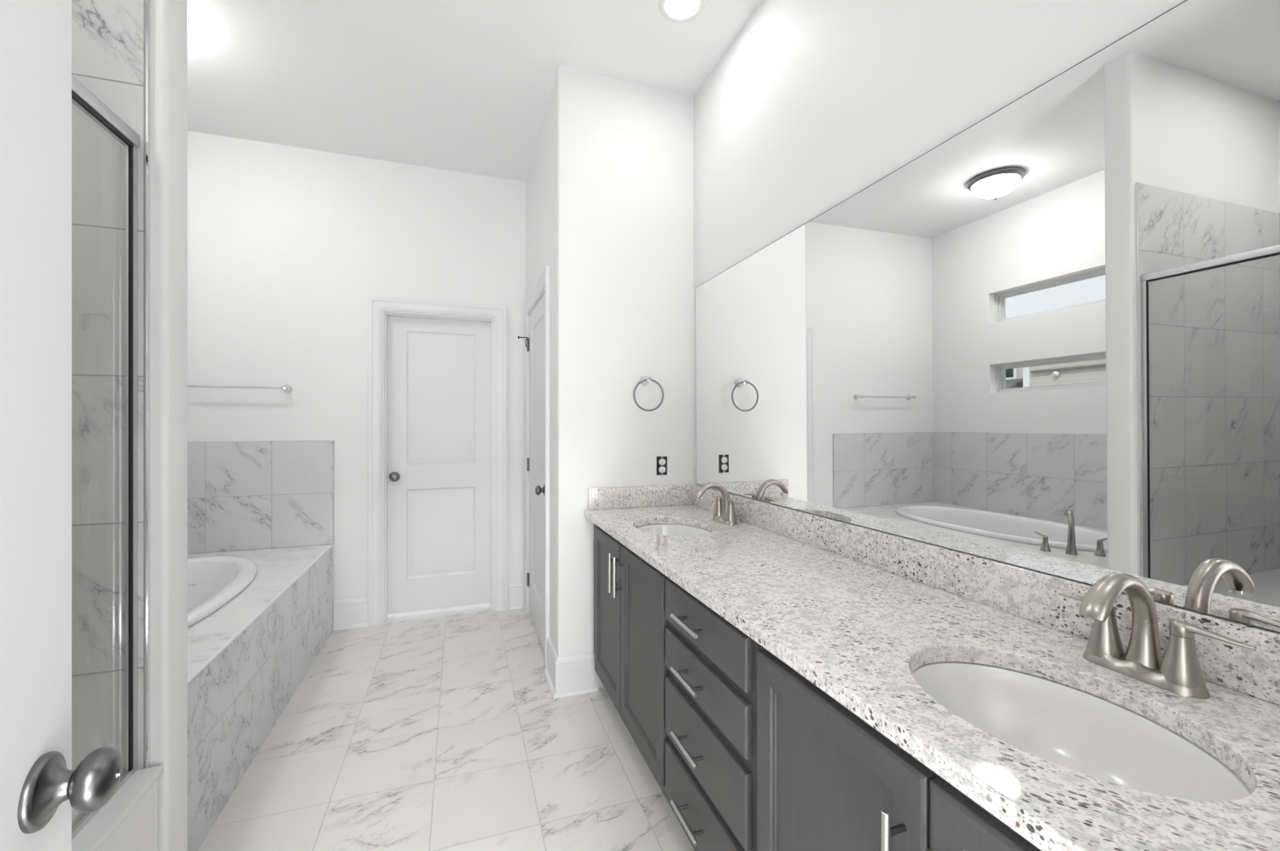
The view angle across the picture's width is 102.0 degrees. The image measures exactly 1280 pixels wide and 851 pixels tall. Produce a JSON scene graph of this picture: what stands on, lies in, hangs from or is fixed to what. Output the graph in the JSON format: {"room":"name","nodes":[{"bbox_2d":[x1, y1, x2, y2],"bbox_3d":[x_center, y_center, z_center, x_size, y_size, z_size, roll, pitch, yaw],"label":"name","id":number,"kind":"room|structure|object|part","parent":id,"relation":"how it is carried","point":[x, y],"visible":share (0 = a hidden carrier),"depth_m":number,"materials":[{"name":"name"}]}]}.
{"room":"bathroom","nodes":[
{"label":"bathroom","id":0,"kind":"room"},
{"bbox_2d":[71,0,187,850],"bbox_3d":[-1.727,-0.213,1.081,1.232,3.009,0.120,0,0,-19],"label":"wall partition","id":1,"kind":"structure","parent":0,"point":[131,55],"depth_m":1.21,"materials":[{"name":"paint"}]},
{"bbox_2d":[71,74,139,839],"bbox_3d":[-0.986,0.249,0.638,0.030,1.853,1.206,0,0,-19],"label":"shower door frame","id":2,"kind":"structure","parent":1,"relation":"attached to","point":[82,97],"depth_m":1.19,"materials":[{"name":"metal"}]},
{"bbox_3d":[-1.159,-0.151,1.221,0.004,1.915,0.010,0,0,-19],"label":"edge trim","id":3,"kind":"part","parent":1,"relation":"part of","materials":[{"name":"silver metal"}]},
{"bbox_2d":[187,130,525,627],"bbox_3d":[-1.594,-0.213,3.453,3.290,3.009,0.130,0,0,-19],"label":"wall","id":4,"kind":"structure","parent":0,"point":[288,247],"depth_m":3.23,"materials":[{"name":"paint"}]},
{"bbox_2d":[187,384,291,392],"bbox_3d":[-2.439,-0.222,3.054,0.646,0.052,0.083,0,0,-19],"label":"towel bar","id":5,"kind":"object","parent":4,"relation":"attached to","point":[287,388],"visible":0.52,"depth_m":3.06,"materials":[{"name":"silver metal"}]},
{"bbox_3d":[-2.159,-0.222,3.152,0.052,0.052,0.083,0,0,-19],"label":"post","id":6,"kind":"part","parent":5,"relation":"part of","materials":[{"name":"silver metal"}]},
{"bbox_3d":[-1.934,0.426,3.270,0.002,0.655,0.010,0,0,-19],"label":"edge trim","id":7,"kind":"part","parent":4,"relation":"part of","materials":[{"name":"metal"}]},
{"bbox_2d":[332,597,368,630],"bbox_3d":[-1.835,1.201,3.294,0.201,0.180,0.030,0,0,-19],"label":"baseboard","id":8,"kind":"structure","parent":4,"relation":"attached to","point":[352,613],"depth_m":3.29,"materials":[{"name":"paint"}]},
{"bbox_2d":[367,296,506,625],"bbox_3d":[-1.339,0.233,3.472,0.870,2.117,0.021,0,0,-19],"label":"trim","id":9,"kind":"structure","parent":4,"relation":"attached to","point":[375,304],"depth_m":3.36,"materials":[{"name":"paint"}]},
{"bbox_2d":[387,315,490,614],"bbox_3d":[-1.359,0.264,3.530,0.678,1.986,0.093,0,0,-19],"label":"door","id":10,"kind":"structure","parent":4,"relation":"in","point":[439,370],"depth_m":3.54,"materials":[{"name":"paint"}]},
{"bbox_3d":[-1.623,0.346,3.419,0.066,0.066,0.057,0,0,-19],"label":"knob","id":11,"kind":"part","parent":10,"relation":"part of","materials":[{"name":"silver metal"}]},
{"bbox_2d":[508,581,523,610],"bbox_3d":[-0.859,1.201,3.635,0.118,0.180,0.030,0,0,-19],"label":"baseboard","id":12,"kind":"structure","parent":4,"relation":"attached to","point":[515,590],"depth_m":3.63,"materials":[{"name":"paint"}]},
{"bbox_2d":[197,603,694,850],"bbox_3d":[-1.029,1.341,1.838,3.350,0.100,4.550,0,0,-19],"label":"floor","id":13,"kind":"structure","parent":0,"point":[445,729],"depth_m":2.01,"materials":[{"name":"tile"}]},
{"bbox_2d":[71,765,163,850],"bbox_3d":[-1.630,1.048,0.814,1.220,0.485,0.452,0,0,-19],"label":"shower curb","id":14,"kind":"object","parent":13,"relation":"on","point":[128,821],"visible":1,"depth_m":1.12,"materials":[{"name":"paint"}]},
{"bbox_2d":[187,544,332,850],"bbox_3d":[-2.126,1.022,2.102,1.132,0.538,2.069,0,0,-19],"label":"tub deck","id":15,"kind":"object","parent":13,"relation":"on","point":[247,658],"visible":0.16,"depth_m":2.01,"materials":[{"name":"tile"}]},
{"bbox_2d":[187,555,257,627],"bbox_3d":[-2.129,0.951,2.105,0.792,0.460,1.602,0,0,-19],"label":"bathtub","id":16,"kind":"object","parent":15,"relation":"in","point":[213,581],"visible":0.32,"depth_m":2.73,"materials":[{"name":"ceramic"}]},
{"bbox_2d":[593,523,669,804],"bbox_3d":[0.159,0.868,2.156,0.594,0.846,0.964,0,0,-19],"label":"vanity cabinet","id":17,"kind":"object","parent":13,"relation":"on","point":[631,622],"visible":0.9,"depth_m":1.93,"materials":[{"name":"grey wood"}]},
{"bbox_3d":[-0.137,0.809,2.250,0.020,0.663,0.406,0,0,-19],"label":"door","id":18,"kind":"part","parent":17,"relation":"part of","materials":[{"name":"grey wood"}]},
{"bbox_3d":[-0.121,0.593,2.074,0.012,0.158,0.012,0,0,-19],"label":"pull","id":19,"kind":"part","parent":17,"relation":"part of","materials":[{"name":"metal"}]},
{"bbox_3d":[-0.100,0.593,2.013,0.012,0.158,0.012,0,0,-19],"label":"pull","id":20,"kind":"part","parent":17,"relation":"part of","materials":[{"name":"metal"}]},
{"bbox_3d":[0.005,0.809,1.842,0.020,0.663,0.445,0,0,-19],"label":"door","id":21,"kind":"part","parent":17,"relation":"part of","materials":[{"name":"grey wood"}]},
{"bbox_2d":[583,483,1279,850],"bbox_3d":[0.402,0.377,1.473,0.587,0.134,2.415,0,0,-19],"label":"countertop","id":22,"kind":"structure","parent":17,"relation":"on","point":[854,610],"depth_m":0.94,"materials":[{"name":"stone"}]},
{"bbox_2d":[636,523,711,535],"bbox_3d":[0.136,0.513,2.118,0.360,0.136,0.452,0,0,-19],"label":"sink","id":23,"kind":"object","parent":22,"relation":"in","point":[662,529],"visible":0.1,"depth_m":2.29,"materials":[{"name":"ceramic"}]},
{"bbox_2d":[695,481,742,524],"bbox_3d":[0.311,0.327,2.185,0.161,0.172,0.255,0,0,-19],"label":"faucet","id":24,"kind":"object","parent":22,"relation":"on","point":[724,513],"visible":1,"depth_m":2.17,"materials":[{"name":"silver metal"}]},
{"bbox_3d":[0.310,0.324,2.185,0.160,0.165,0.051,0,0,-19],"label":"spout","id":25,"kind":"part","parent":24,"relation":"part of","materials":[{"name":"silver metal"}]},
{"bbox_3d":[0.333,0.318,2.279,0.029,0.020,0.091,0,0,-19],"label":"lever","id":26,"kind":"part","parent":24,"relation":"part of","materials":[{"name":"silver metal"}]},
{"bbox_3d":[0.343,0.365,2.250,0.050,0.072,0.050,0,0,-19],"label":"handle","id":27,"kind":"part","parent":24,"relation":"part of","materials":[{"name":"silver metal"}]},
{"bbox_3d":[0.359,0.401,2.202,0.058,0.024,0.161,0,0,-19],"label":"plate","id":28,"kind":"part","parent":24,"relation":"part of","materials":[{"name":"silver metal"}]},
{"bbox_3d":[0.376,0.365,2.154,0.050,0.072,0.050,0,0,-19],"label":"handle","id":29,"kind":"part","parent":24,"relation":"part of","materials":[{"name":"silver metal"}]},
{"bbox_3d":[0.387,0.318,2.125,0.029,0.020,0.091,0,0,-19],"label":"lever","id":30,"kind":"part","parent":24,"relation":"part of","materials":[{"name":"silver metal"}]},
{"bbox_2d":[911,661,1251,801],"bbox_3d":[0.607,0.513,0.769,0.360,0.136,0.452,0,0,-19],"label":"sink","id":31,"kind":"object","parent":22,"relation":"in","point":[1074,729],"visible":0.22,"depth_m":0.85,"materials":[{"name":"ceramic"}]},
{"bbox_2d":[1058,572,1256,698],"bbox_3d":[0.781,0.327,0.840,0.161,0.172,0.255,0,0,-19],"label":"faucet","id":32,"kind":"object","parent":22,"relation":"on","point":[1180,672],"visible":1,"depth_m":0.83,"materials":[{"name":"silver metal"}]},
{"bbox_3d":[0.803,0.318,0.934,0.029,0.020,0.091,0,0,-19],"label":"lever","id":33,"kind":"part","parent":32,"relation":"part of","materials":[{"name":"silver metal"}]},
{"bbox_3d":[0.813,0.365,0.905,0.050,0.072,0.050,0,0,-19],"label":"handle","id":34,"kind":"part","parent":32,"relation":"part of","materials":[{"name":"silver metal"}]},
{"bbox_3d":[0.780,0.324,0.840,0.160,0.165,0.051,0,0,-19],"label":"spout","id":35,"kind":"part","parent":32,"relation":"part of","materials":[{"name":"silver metal"}]},
{"bbox_3d":[0.830,0.401,0.857,0.058,0.024,0.161,0,0,-19],"label":"plate","id":36,"kind":"part","parent":32,"relation":"part of","materials":[{"name":"silver metal"}]},
{"bbox_3d":[0.847,0.365,0.809,0.050,0.072,0.050,0,0,-19],"label":"handle","id":37,"kind":"part","parent":32,"relation":"part of","materials":[{"name":"silver metal"}]},
{"bbox_3d":[0.857,0.318,0.779,0.029,0.020,0.091,0,0,-19],"label":"lever","id":38,"kind":"part","parent":32,"relation":"part of","materials":[{"name":"silver metal"}]},
{"bbox_2d":[665,577,758,850],"bbox_3d":[0.402,0.868,1.459,0.594,0.846,0.509,0,0,-19],"label":"vanity cabinet","id":39,"kind":"object","parent":13,"relation":"on","point":[712,683],"visible":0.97,"depth_m":1.32,"materials":[{"name":"grey wood"}]},
{"bbox_3d":[0.117,1.067,1.444,0.033,0.009,0.009,0,0,-19],"label":"post","id":40,"kind":"part","parent":39,"relation":"part of","materials":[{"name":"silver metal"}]},
{"bbox_3d":[0.117,0.873,1.444,0.033,0.009,0.009,0,0,-19],"label":"post","id":41,"kind":"part","parent":39,"relation":"part of","materials":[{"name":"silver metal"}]},
{"bbox_3d":[0.117,0.690,1.444,0.033,0.009,0.009,0,0,-19],"label":"post","id":42,"kind":"part","parent":39,"relation":"part of","materials":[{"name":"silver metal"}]},
{"bbox_3d":[0.117,0.539,1.444,0.033,0.009,0.009,0,0,-19],"label":"post","id":43,"kind":"part","parent":39,"relation":"part of","materials":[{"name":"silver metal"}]},
{"bbox_3d":[0.117,1.067,1.393,0.012,0.012,0.158,0,0,-19],"label":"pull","id":44,"kind":"part","parent":39,"relation":"part of","materials":[{"name":"metal"}]},
{"bbox_3d":[0.117,0.873,1.393,0.012,0.012,0.158,0,0,-19],"label":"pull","id":45,"kind":"part","parent":39,"relation":"part of","materials":[{"name":"metal"}]},
{"bbox_3d":[0.117,0.690,1.393,0.012,0.012,0.158,0,0,-19],"label":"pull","id":46,"kind":"part","parent":39,"relation":"part of","materials":[{"name":"metal"}]},
{"bbox_3d":[0.117,0.539,1.393,0.012,0.012,0.158,0,0,-19],"label":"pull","id":47,"kind":"part","parent":39,"relation":"part of","materials":[{"name":"metal"}]},
{"bbox_3d":[0.148,1.067,1.353,0.033,0.009,0.009,0,0,-19],"label":"post","id":48,"kind":"part","parent":39,"relation":"part of","materials":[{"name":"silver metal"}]},
{"bbox_3d":[0.148,0.873,1.353,0.033,0.009,0.009,0,0,-19],"label":"post","id":49,"kind":"part","parent":39,"relation":"part of","materials":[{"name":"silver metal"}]},
{"bbox_3d":[0.148,0.690,1.353,0.033,0.009,0.009,0,0,-19],"label":"post","id":50,"kind":"part","parent":39,"relation":"part of","materials":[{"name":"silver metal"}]},
{"bbox_3d":[0.148,0.539,1.353,0.033,0.009,0.009,0,0,-19],"label":"post","id":51,"kind":"part","parent":39,"relation":"part of","materials":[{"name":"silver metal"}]},
{"bbox_3d":[0.164,1.063,1.386,0.020,0.156,0.479,0,0,-19],"label":"drawer","id":52,"kind":"part","parent":39,"relation":"part of","materials":[{"name":"grey wood"}]},
{"bbox_3d":[0.164,0.869,1.386,0.020,0.172,0.479,0,0,-19],"label":"drawer","id":53,"kind":"part","parent":39,"relation":"part of","materials":[{"name":"grey wood"}]},
{"bbox_3d":[0.164,0.690,1.386,0.020,0.120,0.479,0,0,-19],"label":"drawer","id":54,"kind":"part","parent":39,"relation":"part of","materials":[{"name":"grey wood"}]},
{"bbox_3d":[0.164,0.539,1.386,0.020,0.123,0.479,0,0,-19],"label":"drawer","id":55,"kind":"part","parent":39,"relation":"part of","materials":[{"name":"grey wood"}]},
{"bbox_2d":[757,644,1041,850],"bbox_3d":[0.638,0.868,0.784,0.594,0.846,0.920,0,0,-19],"label":"vanity cabinet","id":56,"kind":"object","parent":13,"relation":"on","point":[829,780],"visible":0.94,"depth_m":0.88,"materials":[{"name":"grey wood"}]},
{"bbox_3d":[0.329,0.813,0.916,0.020,0.656,0.426,0,0,-19],"label":"door","id":57,"kind":"part","parent":56,"relation":"part of","materials":[{"name":"grey wood"}]},
{"bbox_3d":[0.348,0.626,0.733,0.012,0.158,0.012,0,0,-19],"label":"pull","id":58,"kind":"part","parent":56,"relation":"part of","materials":[{"name":"metal"}]},
{"bbox_3d":[0.363,0.578,0.738,0.033,0.009,0.009,0,0,-19],"label":"post","id":59,"kind":"part","parent":56,"relation":"part of","materials":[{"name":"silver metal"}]},
{"bbox_3d":[0.472,0.813,0.508,0.020,0.656,0.427,0,0,-19],"label":"door","id":60,"kind":"part","parent":56,"relation":"part of","materials":[{"name":"grey wood"}]},
{"bbox_2d":[187,0,762,181],"bbox_3d":[-0.947,-1.768,1.602,3.350,0.100,4.050,0,0,-19],"label":"ceiling","id":61,"kind":"structure","parent":0,"point":[465,86],"depth_m":2.47,"materials":[{"name":"paint"}]},
{"bbox_2d":[657,0,706,23],"bbox_3d":[0.172,-1.714,2.115,0.196,0.006,0.196,0,0,-19],"label":"recessed light","id":62,"kind":"object","parent":61,"relation":"in","point":[679,11],"visible":1,"depth_m":2.14,"materials":[{"name":"white plastic"}]},
{"bbox_2d":[525,79,554,647],"bbox_3d":[-0.564,-0.213,3.138,0.110,3.009,1.164,0,0,-19],"label":"wall","id":63,"kind":"structure","parent":0,"point":[540,180],"depth_m":2.75,"materials":[{"name":"paint"}]},
{"bbox_2d":[517,293,544,651],"bbox_3d":[-0.653,0.270,3.178,0.109,2.018,0.798,0,0,-19],"label":"door","id":64,"kind":"structure","parent":63,"relation":"in","point":[535,343],"depth_m":3.19,"materials":[{"name":"paint"}]},
{"bbox_3d":[-0.549,0.361,2.855,0.057,0.066,0.066,0,0,-19],"label":"knob","id":65,"kind":"part","parent":64,"relation":"part of","materials":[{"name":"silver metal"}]},
{"bbox_2d":[523,264,549,668],"bbox_3d":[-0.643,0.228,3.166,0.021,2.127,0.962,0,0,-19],"label":"trim","id":66,"kind":"structure","parent":63,"relation":"attached to","point":[543,282],"depth_m":2.77,"materials":[{"name":"paint"}]},
{"bbox_2d":[543,636,599,698],"bbox_3d":[-0.351,1.201,2.608,0.222,0.180,0.284,0,0,-19],"label":"baseboard","id":67,"kind":"structure","parent":63,"relation":"attached to","point":[573,674],"depth_m":2.49,"materials":[{"name":"paint"}]},
{"bbox_2d":[554,65,693,687],"bbox_3d":[-0.015,-0.213,2.660,0.832,3.009,0.100,0,0,-19],"label":"wall","id":68,"kind":"structure","parent":0,"point":[624,150],"depth_m":2.57,"materials":[{"name":"paint"}]},
{"bbox_2d":[633,375,663,411],"bbox_3d":[0.034,-0.156,2.584,0.161,0.182,0.074,0,0,-19],"label":"towel ring","id":69,"kind":"object","parent":68,"relation":"attached to","point":[644,381],"visible":1,"depth_m":2.56,"materials":[{"name":"silver metal"}]},
{"bbox_3d":[0.034,-0.221,2.584,0.052,0.052,0.074,0,0,-19],"label":"post","id":70,"kind":"part","parent":69,"relation":"part of","materials":[{"name":"silver metal"}]},
{"bbox_2d":[656,455,667,475],"bbox_3d":[0.113,0.210,2.646,0.058,0.096,0.010,0,0,-19],"label":"power outlet","id":71,"kind":"object","parent":68,"relation":"attached to","point":[661,462],"visible":1,"depth_m":2.65,"materials":[{"name":"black plastic"}]},
{"bbox_2d":[658,466,665,472],"bbox_3d":[0.114,0.230,2.645,0.034,0.029,0.006,0,0,-19],"label":"receptacle","id":72,"kind":"object","parent":71,"relation":"attached to","point":[661,469],"depth_m":2.64,"materials":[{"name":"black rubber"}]},
{"bbox_2d":[658,459,665,465],"bbox_3d":[0.114,0.191,2.645,0.034,0.029,0.006,0,0,-19],"label":"receptacle","id":73,"kind":"object","parent":71,"relation":"attached to","point":[661,462],"depth_m":2.64,"materials":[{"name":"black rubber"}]},
{"bbox_2d":[693,0,1185,511],"bbox_3d":[0.758,-0.213,1.529,0.120,3.009,2.546,0,0,-19],"label":"wall","id":74,"kind":"structure","parent":0,"point":[811,104],"depth_m":1.66,"materials":[{"name":"paint"}]},
{"bbox_2d":[691,484,1279,704],"bbox_3d":[0.672,0.361,1.556,0.022,0.102,2.394,0,0,-19],"label":"backsplash","id":75,"kind":"structure","parent":74,"relation":"attached to","point":[1032,595],"depth_m":1.13,"materials":[{"name":"stone"}]},
{"bbox_2d":[695,0,1279,633],"bbox_3d":[0.671,-0.199,1.564,0.021,1.014,2.350,0,0,-19],"label":"wall mirror","id":76,"kind":"object","parent":74,"relation":"attached to","point":[1046,340],"visible":1,"depth_m":1.04,"materials":[{"name":"silver mirror"}]},
{"bbox_3d":[-0.242,-0.214,-0.233,3.170,3.009,0.120,0,0,-19],"label":"wall","id":77,"kind":"structure","parent":0,"visible":0},
{"bbox_2d":[0,0,122,850],"bbox_3d":[-0.416,0.268,0.201,0.093,2.023,0.785,0,0,-26],"label":"door","id":78,"kind":"structure","parent":77,"relation":"in","point":[39,787],"depth_m":0.49,"materials":[{"name":"paint"}]},
{"bbox_3d":[-0.549,0.351,0.504,0.061,0.066,0.066,0,0,-19],"label":"knob","id":79,"kind":"part","parent":78,"relation":"part of","materials":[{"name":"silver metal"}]}
]}

